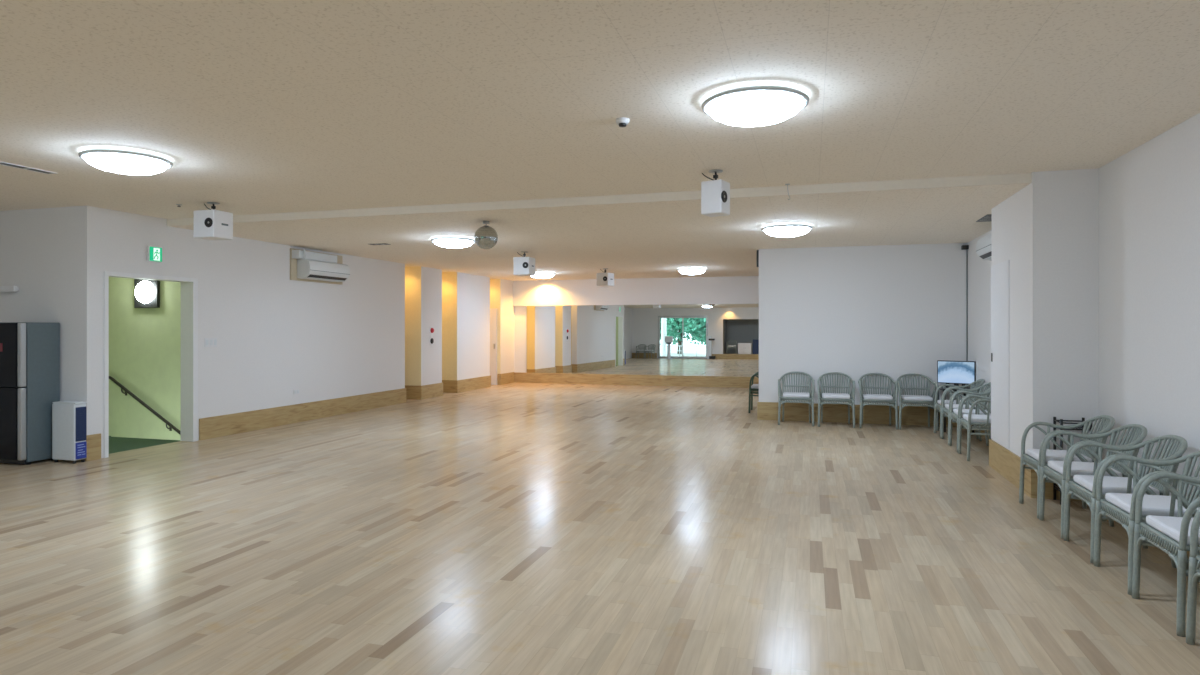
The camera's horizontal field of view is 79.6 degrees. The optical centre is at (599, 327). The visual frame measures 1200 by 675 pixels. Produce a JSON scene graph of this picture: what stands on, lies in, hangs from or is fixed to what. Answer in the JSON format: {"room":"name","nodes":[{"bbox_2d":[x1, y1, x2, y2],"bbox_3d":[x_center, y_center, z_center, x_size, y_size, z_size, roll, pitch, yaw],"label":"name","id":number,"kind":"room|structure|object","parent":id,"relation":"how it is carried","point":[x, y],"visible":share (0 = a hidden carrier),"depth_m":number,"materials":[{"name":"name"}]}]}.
{"room":"dance studio","nodes":[
{"label":"dance studio","id":0,"kind":"room"},
{"bbox_2d":[0,206,73,400],"bbox_3d":[-6.707,0.058,8.253,2.000,2.785,0.150,0,0,16],"label":"wall","id":1,"kind":"structure","parent":0,"point":[37,245],"depth_m":8.03,"materials":[{"name":"white paint"}]},
{"bbox_2d":[0,286,18,291],"bbox_3d":[-6.787,-0.440,8.159,0.500,0.068,0.075,0,0,16],"label":"wall bracket","id":2,"kind":"object","parent":1,"relation":"attached to","point":[2,288],"visible":1,"depth_m":8.08,"materials":[{"name":"white paint"}]},
{"bbox_2d":[109,277,180,439],"bbox_3d":[-6.908,1.157,10.869,3.850,4.985,0.100,0,0,16],"label":"wall","id":3,"kind":"structure","parent":0,"point":[144,343],"depth_m":10.80,"materials":[{"name":"paint"}]},
{"bbox_2d":[109,376,180,434],"bbox_3d":[-6.331,1.431,10.599,2.513,1.446,0.097,0,0,16],"label":"handrail","id":4,"kind":"object","parent":3,"relation":"attached to","point":[116,382],"visible":0.62,"depth_m":10.68,"materials":[{"name":"black metal"}]},
{"bbox_2d":[134,279,159,307],"bbox_3d":[-6.775,-0.535,10.700,0.440,0.470,0.150,0,0,16],"label":"wall lamp","id":5,"kind":"object","parent":3,"relation":"attached to","point":[146,292],"visible":0.9,"depth_m":10.68,"materials":[{"name":"glass"}]},
{"bbox_2d":[74,206,404,457],"bbox_3d":[-4.999,0.058,11.021,0.630,2.785,6.420,0,0,16],"label":"wall","id":6,"kind":"structure","parent":0,"point":[277,335],"depth_m":10.15,"materials":[{"name":"white paint"}]},
{"bbox_2d":[104,271,197,457],"bbox_3d":[-5.447,0.407,8.675,0.205,2.085,1.275,0,0,16],"label":"door frame","id":7,"kind":"structure","parent":6,"relation":"attached to","point":[189,286],"depth_m":9.20,"materials":[{"name":"white paint"}]},
{"bbox_2d":[147,246,161,261],"bbox_3d":[-5.340,-0.885,8.641,0.048,0.180,0.180,0,0,16],"label":"exit sign","id":8,"kind":"object","parent":6,"relation":"attached to","point":[154,254],"visible":1,"depth_m":8.61,"materials":[{"name":"green plastic"}]},
{"bbox_2d":[85,388,405,460],"bbox_3d":[-4.990,1.310,11.018,0.650,0.280,6.460,0,0,16],"label":"baseboard","id":9,"kind":"structure","parent":6,"relation":"attached to","point":[229,424],"depth_m":10.73,"materials":[{"name":"brown wood"}]},
{"bbox_2d":[290,248,349,284],"bbox_3d":[-4.400,-0.970,11.471,0.268,0.480,1.240,0,0,16],"label":"air conditioner","id":10,"kind":"object","parent":6,"relation":"attached to","point":[310,266],"visible":1,"depth_m":11.22,"materials":[{"name":"plastic"}]},
{"bbox_2d":[308,274,346,280],"bbox_3d":[-4.329,-0.798,11.450,0.058,0.048,0.900,0,0,16],"label":"vent","id":11,"kind":"object","parent":10,"relation":"attached to","point":[332,277],"depth_m":11.47,"materials":[{"name":"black plastic"}]},
{"bbox_2d":[405,266,441,385],"bbox_3d":[-3.809,0.058,15.101,0.630,2.785,0.860,0,0,16],"label":"column","id":12,"kind":"structure","parent":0,"point":[423,285],"depth_m":14.70,"materials":[{"name":"white paint"}]},
{"bbox_2d":[405,383,442,399],"bbox_3d":[-3.800,1.310,15.098,0.650,0.280,0.900,0,0,16],"label":"baseboard","id":13,"kind":"structure","parent":12,"relation":"attached to","point":[431,390],"depth_m":14.69,"materials":[{"name":"brown wood"}]},
{"bbox_2d":[430,327,433,345],"bbox_3d":[-3.486,0.170,14.996,0.055,0.400,0.120,0,0,16],"label":"fire alarm","id":14,"kind":"object","parent":12,"relation":"attached to","point":[431,328],"visible":1,"depth_m":14.97,"materials":[{"name":"white paint"}]},
{"bbox_2d":[442,272,513,384],"bbox_3d":[-3.041,0.058,17.736,0.630,2.785,3.250,0,0,16],"label":"wall","id":15,"kind":"structure","parent":0,"point":[465,297],"depth_m":16.87,"materials":[{"name":"white paint"}]},
{"bbox_2d":[442,375,490,392],"bbox_3d":[-3.245,1.310,16.999,0.650,0.280,1.760,0,0,16],"label":"baseboard","id":16,"kind":"structure","parent":15,"relation":"attached to","point":[449,386],"depth_m":16.44,"materials":[{"name":"brown wood"}]},
{"bbox_2d":[490,308,496,384],"bbox_3d":[-2.884,0.475,18.417,0.530,1.950,0.055,0,0,16],"label":"door","id":17,"kind":"structure","parent":15,"relation":"in","point":[493,311],"depth_m":18.36,"materials":[{"name":"white paint"}]},
{"bbox_2d":[498,372,513,384],"bbox_3d":[-2.443,1.310,18.749,0.090,0.280,0.870,0,0,16],"label":"baseboard","id":18,"kind":"structure","parent":15,"relation":"attached to","point":[505,378],"depth_m":18.60,"materials":[{"name":"brown wood"}]},
{"bbox_2d":[514,306,526,372],"bbox_3d":[2.221,0.058,17.972,10.600,2.785,0.150,0,0,16],"label":"wall","id":19,"kind":"structure","parent":0,"point":[520,312],"depth_m":19.16,"materials":[{"name":"white paint"}]},
{"bbox_2d":[514,372,758,387],"bbox_3d":[2.409,1.317,17.813,9.790,0.265,0.050,0,0,16],"label":"baseboard","id":20,"kind":"structure","parent":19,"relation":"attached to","point":[560,378],"depth_m":18.22,"materials":[{"name":"brown wood"}]},
{"bbox_2d":[527,304,758,376],"bbox_3d":[2.575,0.300,17.775,9.410,1.770,0.015,0,0,16],"label":"wall mirror","id":21,"kind":"object","parent":19,"relation":"attached to","point":[685,339],"visible":0.64,"depth_m":18.18,"materials":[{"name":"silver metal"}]},
{"bbox_2d":[0,383,1199,674],"bbox_3d":[-2.446,1.510,8.005,14.020,0.120,22.000,0,0,16],"label":"floor","id":22,"kind":"structure","parent":0,"point":[511,528],"depth_m":4.61,"materials":[{"name":"brown wood"}]},
{"bbox_2d":[0,322,59,464],"bbox_3d":[-6.312,0.695,7.822,0.640,1.510,0.418,0,0,16],"label":"refrigerator","id":23,"kind":"object","parent":22,"relation":"on","point":[29,351],"visible":0.94,"depth_m":7.61,"materials":[{"name":"metal"}]},
{"bbox_2d":[52,401,86,463],"bbox_3d":[-5.739,1.124,7.790,0.339,0.652,0.136,0,0,16],"label":"air purifier","id":24,"kind":"object","parent":22,"relation":"on","point":[69,418],"visible":1,"depth_m":7.73,"materials":[{"name":"grey plastic"}]},
{"bbox_2d":[748,372,758,412],"bbox_3d":[2.877,1.065,12.442,0.572,0.774,0.529,0,0,16],"label":"rattan armchair","id":25,"kind":"object","parent":22,"relation":"on","point":[752,387],"visible":0.34,"depth_m":12.28,"materials":[{"name":"grey wicker"}]},
{"bbox_2d":[751,384,758,388],"bbox_3d":[2.807,1.011,12.463,0.350,0.052,0.390,0,0,16],"label":"seat cushion","id":26,"kind":"object","parent":25,"relation":"on","point":[753,386],"depth_m":12.33,"materials":[{"name":"white fabric"}]},
{"bbox_2d":[778,372,814,425],"bbox_3d":[2.986,1.065,10.950,0.529,0.774,0.572,0,0,16],"label":"rattan armchair","id":27,"kind":"object","parent":22,"relation":"on","point":[808,397],"visible":1,"depth_m":10.93,"materials":[{"name":"grey wicker"}]},
{"bbox_2d":[783,392,809,397],"bbox_3d":[2.965,1.011,10.880,0.390,0.052,0.350,0,0,16],"label":"seat cushion","id":28,"kind":"object","parent":27,"relation":"on","point":[785,394],"depth_m":10.74,"materials":[{"name":"white fabric"}]},
{"bbox_2d":[817,372,854,427],"bbox_3d":[3.533,1.065,10.791,0.529,0.774,0.572,0,0,16],"label":"rattan armchair","id":29,"kind":"object","parent":22,"relation":"on","point":[841,397],"visible":1,"depth_m":10.71,"materials":[{"name":"grey wicker"}]},
{"bbox_2d":[822,393,849,398],"bbox_3d":[3.512,1.011,10.720,0.390,0.052,0.350,0,0,16],"label":"seat cushion","id":30,"kind":"object","parent":29,"relation":"on","point":[824,395],"depth_m":10.58,"materials":[{"name":"white fabric"}]},
{"bbox_2d":[858,373,897,428],"bbox_3d":[4.090,1.065,10.628,0.529,0.774,0.572,0,0,16],"label":"rattan armchair","id":31,"kind":"object","parent":22,"relation":"on","point":[880,398],"visible":1,"depth_m":10.51,"materials":[{"name":"grey wicker"}]},
{"bbox_2d":[863,394,892,399],"bbox_3d":[4.069,1.011,10.558,0.390,0.052,0.350,0,0,16],"label":"seat cushion","id":32,"kind":"object","parent":31,"relation":"on","point":[865,396],"depth_m":10.42,"materials":[{"name":"white fabric"}]},
{"bbox_2d":[897,373,938,430],"bbox_3d":[4.598,1.065,10.480,0.529,0.774,0.572,0,0,16],"label":"rattan armchair","id":33,"kind":"object","parent":22,"relation":"on","point":[918,399],"visible":0.84,"depth_m":10.36,"materials":[{"name":"grey wicker"}]},
{"bbox_2d":[901,395,932,400],"bbox_3d":[4.578,1.011,10.410,0.390,0.052,0.350,0,0,16],"label":"seat cushion","id":34,"kind":"object","parent":33,"relation":"on","point":[903,397],"depth_m":10.28,"materials":[{"name":"white fabric"}]},
{"bbox_2d":[938,386,973,432],"bbox_3d":[5.054,1.150,10.255,0.400,0.600,0.600,0,0,16],"label":"table","id":35,"kind":"object","parent":22,"relation":"on","point":[941,388],"visible":0.27,"depth_m":10.02,"materials":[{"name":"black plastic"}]},
{"bbox_2d":[937,360,975,388],"bbox_3d":[5.048,0.657,10.204,0.500,0.385,0.160,0,0,40],"label":"television","id":36,"kind":"object","parent":35,"relation":"on","point":[956,373],"visible":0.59,"depth_m":10.18,"materials":[{"name":"black plastic"}]},
{"bbox_2d":[934,379,984,438],"bbox_3d":[4.822,1.065,9.646,0.572,0.774,0.529,0,0,16],"label":"rattan armchair","id":37,"kind":"object","parent":22,"relation":"on","point":[937,406],"visible":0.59,"depth_m":9.76,"materials":[{"name":"grey wicker"}]},
{"bbox_2d":[937,400,969,405],"bbox_3d":[4.752,1.011,9.666,0.350,0.052,0.390,0,0,16],"label":"seat cushion","id":38,"kind":"object","parent":37,"relation":"on","point":[939,401],"depth_m":9.65,"materials":[{"name":"white fabric"}]},
{"bbox_2d":[941,382,990,445],"bbox_3d":[4.662,1.065,9.098,0.572,0.774,0.529,0,0,16],"label":"rattan armchair","id":39,"kind":"object","parent":22,"relation":"on","point":[945,410],"visible":0.58,"depth_m":9.22,"materials":[{"name":"grey wicker"}]},
{"bbox_2d":[945,404,975,409],"bbox_3d":[4.592,1.011,9.119,0.350,0.052,0.390,0,0,16],"label":"seat cushion","id":40,"kind":"object","parent":39,"relation":"on","point":[955,406],"depth_m":9.15,"materials":[{"name":"white fabric"}]},
{"bbox_2d":[949,390,990,452],"bbox_3d":[4.503,1.065,8.551,0.572,0.774,0.529,0,0,16],"label":"rattan armchair","id":41,"kind":"object","parent":22,"relation":"on","point":[954,414],"visible":0.39,"depth_m":8.71,"materials":[{"name":"grey wicker"}]},
{"bbox_2d":[953,409,990,415],"bbox_3d":[4.432,1.011,8.572,0.350,0.052,0.390,0,0,16],"label":"seat cushion","id":42,"kind":"object","parent":41,"relation":"on","point":[964,411],"depth_m":8.50,"materials":[{"name":"white fabric"}]},
{"bbox_2d":[958,395,990,460],"bbox_3d":[4.343,1.065,8.004,0.572,0.774,0.529,0,0,16],"label":"rattan armchair","id":43,"kind":"object","parent":22,"relation":"on","point":[969,419],"visible":0.41,"depth_m":7.86,"materials":[{"name":"grey wicker"}]},
{"bbox_2d":[963,414,990,422],"bbox_3d":[4.273,1.011,8.025,0.350,0.052,0.390,0,0,16],"label":"seat cushion","id":44,"kind":"object","parent":43,"relation":"on","point":[975,418],"depth_m":7.92,"materials":[{"name":"white fabric"}]},
{"bbox_2d":[1019,415,1114,521],"bbox_3d":[3.676,1.065,5.646,0.572,0.774,0.529,0,0,16],"label":"rattan armchair","id":45,"kind":"object","parent":22,"relation":"on","point":[1032,458],"visible":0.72,"depth_m":5.70,"materials":[{"name":"grey wicker"}]},
{"bbox_2d":[1027,449,1091,462],"bbox_3d":[3.606,1.011,5.667,0.350,0.052,0.390,0,0,16],"label":"seat cushion","id":46,"kind":"object","parent":45,"relation":"on","point":[1032,454],"depth_m":5.63,"materials":[{"name":"white fabric"}]},
{"bbox_2d":[1053,417,1091,503],"bbox_3d":[3.919,1.100,5.972,0.232,0.700,0.192,0,0,16],"label":"wire rack","id":47,"kind":"object","parent":22,"relation":"on","point":[1055,487],"visible":0.2,"depth_m":6.02,"materials":[{"name":"black metal"}]},
{"bbox_2d":[1055,420,1089,430],"bbox_3d":[3.919,0.805,5.972,0.216,0.062,0.178,0,0,16],"label":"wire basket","id":48,"kind":"object","parent":47,"relation":"on","point":[1061,422],"depth_m":5.93,"materials":[{"name":"black metal"}]},
{"bbox_2d":[1039,424,1146,538],"bbox_3d":[3.524,1.065,5.123,0.572,0.774,0.529,0,0,16],"label":"rattan armchair","id":49,"kind":"object","parent":22,"relation":"on","point":[1055,471],"visible":0.7,"depth_m":5.16,"materials":[{"name":"grey wicker"}]},
{"bbox_2d":[1048,460,1121,476],"bbox_3d":[3.453,1.011,5.144,0.350,0.052,0.390,0,0,16],"label":"seat cushion","id":50,"kind":"object","parent":49,"relation":"on","point":[1055,468],"depth_m":5.12,"materials":[{"name":"white fabric"}]},
{"bbox_2d":[1063,435,1187,567],"bbox_3d":[3.371,1.065,4.600,0.572,0.774,0.529,0,0,16],"label":"rattan armchair","id":51,"kind":"object","parent":22,"relation":"on","point":[1083,487],"visible":0.7,"depth_m":4.62,"materials":[{"name":"grey wicker"}]},
{"bbox_2d":[1073,475,1159,494],"bbox_3d":[3.301,1.011,4.621,0.350,0.052,0.390,0,0,16],"label":"seat cushion","id":52,"kind":"object","parent":51,"relation":"on","point":[1083,483],"depth_m":4.59,"materials":[{"name":"white fabric"}]},
{"bbox_2d":[1093,451,1199,594],"bbox_3d":[3.219,1.065,4.077,0.572,0.774,0.529,0,0,16],"label":"rattan armchair","id":53,"kind":"object","parent":22,"relation":"on","point":[1118,507],"visible":0.72,"depth_m":4.17,"materials":[{"name":"grey wicker"}]},
{"bbox_2d":[1105,493,1198,517],"bbox_3d":[3.148,1.011,4.097,0.350,0.052,0.390,0,0,16],"label":"seat cushion","id":54,"kind":"object","parent":53,"relation":"on","point":[1120,503],"depth_m":4.08,"materials":[{"name":"white fabric"}]},
{"bbox_2d":[1132,473,1199,636],"bbox_3d":[3.066,1.065,3.554,0.572,0.774,0.529,0,0,16],"label":"rattan armchair","id":55,"kind":"object","parent":22,"relation":"on","point":[1169,534],"visible":0.96,"depth_m":3.67,"materials":[{"name":"grey wicker"}]},
{"bbox_2d":[1146,515,1199,545],"bbox_3d":[2.996,1.011,3.574,0.350,0.052,0.390,0,0,16],"label":"seat cushion","id":56,"kind":"object","parent":55,"relation":"on","point":[1167,528],"depth_m":3.63,"materials":[{"name":"white fabric"}]},
{"bbox_2d":[1186,508,1199,644],"bbox_3d":[2.904,1.065,2.997,0.572,0.774,0.529,0,0,16],"label":"rattan armchair","id":57,"kind":"object","parent":22,"relation":"on","point":[1194,558],"visible":1,"depth_m":3.29,"materials":[{"name":"grey wicker"}]},
{"bbox_2d":[0,0,1199,280],"bbox_3d":[-2.638,-1.393,8.061,14.420,0.285,22.000,0,0,16],"label":"ceiling","id":58,"kind":"structure","parent":0,"point":[255,106],"depth_m":4.38,"materials":[{"name":"beige paint"}]},
{"bbox_2d":[0,161,57,173],"bbox_3d":[-4.909,-1.333,5.598,0.110,0.004,1.300,0,0,16],"label":"ceiling vent","id":59,"kind":"object","parent":58,"relation":"in","point":[1,163],"visible":1,"depth_m":6.01,"materials":[{"name":"white metal"}]},
{"bbox_2d":[78,147,172,174],"bbox_3d":[-3.664,-1.270,5.579,0.612,0.130,0.612,0,0,16],"label":"ceiling light","id":60,"kind":"object","parent":58,"relation":"attached to","point":[116,160],"visible":1,"depth_m":5.42,"materials":[{"name":"white paint"}]},
{"bbox_2d":[85,154,166,174],"bbox_3d":[-3.664,-1.246,5.579,0.536,0.082,0.536,0,0,16],"label":"diffuser","id":61,"kind":"object","parent":60,"relation":"attached to","point":[129,164],"depth_m":5.44,"materials":[{"name":"white plastic"}]},
{"bbox_2d":[193,202,232,240],"bbox_3d":[-4.125,-1.143,7.676,0.272,0.385,0.282,0,0,16],"label":"speaker","id":62,"kind":"object","parent":58,"relation":"hanging from","point":[212,224],"visible":1,"depth_m":7.58},
{"bbox_2d":[431,236,474,247],"bbox_3d":[-2.042,-1.185,10.033,0.612,0.130,0.612,0,0,16],"label":"ceiling light","id":63,"kind":"object","parent":58,"relation":"attached to","point":[443,241],"visible":0.99,"depth_m":9.84,"materials":[{"name":"white paint"}]},
{"bbox_2d":[434,239,472,247],"bbox_3d":[-2.042,-1.161,10.033,0.536,0.082,0.536,0,0,16],"label":"diffuser","id":64,"kind":"object","parent":63,"relation":"attached to","point":[448,243],"depth_m":9.86,"materials":[{"name":"white plastic"}]},
{"bbox_2d":[474,221,497,248],"bbox_3d":[-1.333,-1.087,8.430,0.270,0.327,0.272,0,0,16],"label":"ball","id":65,"kind":"object","parent":58,"relation":"hanging from","point":[486,237],"visible":1,"depth_m":8.34,"materials":[{"name":"metal"}]},
{"bbox_2d":[513,251,534,275],"bbox_3d":[-1.241,-1.058,11.814,0.282,0.385,0.292,0,0,16],"label":"speaker","id":66,"kind":"object","parent":58,"relation":"hanging from","point":[522,266],"visible":1,"depth_m":11.70},
{"bbox_2d":[532,272,554,277],"bbox_3d":[-1.302,-1.185,16.213,0.612,0.130,0.612,0,0,16],"label":"ceiling light","id":67,"kind":"object","parent":58,"relation":"attached to","point":[537,274],"visible":0.81,"depth_m":16.01,"materials":[{"name":"white paint"}]},
{"bbox_2d":[532,274,553,277],"bbox_3d":[-1.302,-1.161,16.213,0.536,0.082,0.536,0,0,16],"label":"diffuser","id":68,"kind":"object","parent":67,"relation":"attached to","point":[536,275],"depth_m":16.03,"materials":[{"name":"white plastic"}]},
{"bbox_2d":[167,173,1031,225],"bbox_3d":[-0.797,-1.292,7.518,9.400,0.085,0.012,0,0,16],"label":"ceiling beam","id":69,"kind":"structure","parent":58,"relation":"attached to","point":[1020,178],"depth_m":7.17,"materials":[{"name":"beige paint"}]},
{"bbox_2d":[597,268,613,285],"bbox_3d":[0.111,-1.068,15.169,0.282,0.365,0.292,0,0,30],"label":"speaker","id":70,"kind":"object","parent":58,"relation":"hanging from","point":[603,279],"visible":1,"depth_m":15.06},
{"bbox_2d":[616,117,628,126],"bbox_3d":[0.145,-1.311,4.604,0.086,0.048,0.086,0,0,16],"label":"smoke detector","id":71,"kind":"object","parent":58,"relation":"attached to","point":[621,121],"visible":1,"depth_m":4.58,"materials":[{"name":"white paint"}]},
{"bbox_2d":[677,267,706,274],"bbox_3d":[1.925,-1.185,15.064,0.612,0.130,0.612,0,0,16],"label":"ceiling light","id":72,"kind":"object","parent":58,"relation":"attached to","point":[687,270],"visible":1,"depth_m":14.86,"materials":[{"name":"white paint"}]},
{"bbox_2d":[679,270,704,274],"bbox_3d":[1.925,-1.161,15.064,0.536,0.082,0.536,0,0,16],"label":"diffuser","id":73,"kind":"object","parent":72,"relation":"attached to","point":[690,272],"depth_m":14.90,"materials":[{"name":"white plastic"}]},
{"bbox_2d":[701,169,729,216],"bbox_3d":[0.972,-1.148,6.127,0.240,0.375,0.190,0,0,33],"label":"speaker","id":74,"kind":"object","parent":58,"relation":"hanging from","point":[715,194],"visible":1,"depth_m":6.05},
{"bbox_2d":[702,84,808,126],"bbox_3d":[0.901,-1.270,4.196,0.612,0.130,0.612,0,0,16],"label":"ceiling light","id":75,"kind":"object","parent":58,"relation":"attached to","point":[756,104],"visible":1,"depth_m":4.03,"materials":[{"name":"glowing white frosted plastic diffuser"},{"name":"grey metal"}]},
{"bbox_2d":[762,223,812,236],"bbox_3d":[2.289,-1.185,8.812,0.612,0.130,0.612,0,0,16],"label":"ceiling light","id":76,"kind":"object","parent":58,"relation":"attached to","point":[780,229],"visible":1,"depth_m":8.62,"materials":[{"name":"white paint"}]},
{"bbox_2d":[765,227,809,236],"bbox_3d":[2.289,-1.161,8.812,0.536,0.082,0.536,0,0,16],"label":"diffuser","id":77,"kind":"object","parent":76,"relation":"attached to","point":[773,231],"depth_m":8.65,"materials":[{"name":"white plastic"}]},
{"bbox_2d":[976,214,991,221],"bbox_3d":[4.462,-1.248,8.157,0.260,0.004,0.550,0,0,16],"label":"ceiling vent","id":78,"kind":"object","parent":58,"relation":"in","point":[988,217],"visible":0.46,"depth_m":8.20,"materials":[{"name":"metal"}]},
{"bbox_2d":[513,276,758,305],"bbox_3d":[2.402,-0.917,17.789,9.790,0.665,0.100,0,0,16],"label":"wall","id":79,"kind":"structure","parent":0,"point":[738,289],"depth_m":18.13,"materials":[{"name":"white paint"}]},
{"bbox_2d":[757,243,967,426],"bbox_3d":[3.965,0.100,11.057,3.020,2.700,0.190,0,0,16],"label":"wall","id":80,"kind":"structure","parent":0,"point":[894,311],"depth_m":10.98,"materials":[{"name":"white paint"}]},
{"bbox_2d":[757,250,758,266],"bbox_3d":[2.513,-1.105,11.455,0.040,0.270,0.040,0,0,16],"label":"strip","id":81,"kind":"object","parent":80,"relation":"attached to","point":[757,250],"visible":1,"depth_m":11.44,"materials":[{"name":"black plastic"}]},
{"bbox_2d":[992,168,1098,456],"bbox_3d":[4.200,0.058,6.775,0.610,2.785,1.460,0,0,16],"label":"column","id":82,"kind":"structure","parent":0,"point":[1047,231],"depth_m":6.12,"materials":[{"name":"white paint"}]},
{"bbox_2d":[991,260,1008,448],"bbox_3d":[4.005,0.255,7.220,0.017,1.810,0.705,0,0,16],"label":"door","id":83,"kind":"structure","parent":82,"relation":"in","point":[1000,271],"depth_m":7.18,"materials":[{"name":"wood"}]},
{"bbox_2d":[971,425,1081,500],"bbox_3d":[4.574,1.310,8.343,0.490,0.280,4.720,0,0,16],"label":"baseboard","id":84,"kind":"structure","parent":82,"relation":"attached to","point":[1002,460],"depth_m":6.67,"materials":[{"name":"brown wood"}]},
{"bbox_2d":[968,113,1199,495],"bbox_3d":[4.169,0.058,5.972,0.220,2.785,21.800,0,0,16],"label":"wall","id":85,"kind":"structure","parent":0,"point":[1149,195],"depth_m":5.14,"materials":[{"name":"white paint"}]},
{"bbox_2d":[961,245,968,249],"bbox_3d":[5.342,-0.190,10.537,0.087,2.040,0.082,0,0,16],"label":"cable conduit","id":86,"kind":"object","parent":85,"relation":"attached to","point":[963,247],"visible":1,"depth_m":10.50,"materials":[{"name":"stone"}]},
{"bbox_2d":[976,233,991,260],"bbox_3d":[4.677,-0.975,8.532,0.238,0.290,0.850,0,0,16],"label":"air conditioner","id":87,"kind":"object","parent":85,"relation":"attached to","point":[984,245],"visible":0.44,"depth_m":8.60,"materials":[{"name":"plastic"}]},
{"bbox_2d":[979,251,991,258],"bbox_3d":[4.620,-0.868,8.548,0.058,0.048,0.750,0,0,16],"label":"outlet","id":88,"kind":"object","parent":87,"relation":"attached to","point":[983,254],"depth_m":8.67,"materials":[{"name":"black plastic"}]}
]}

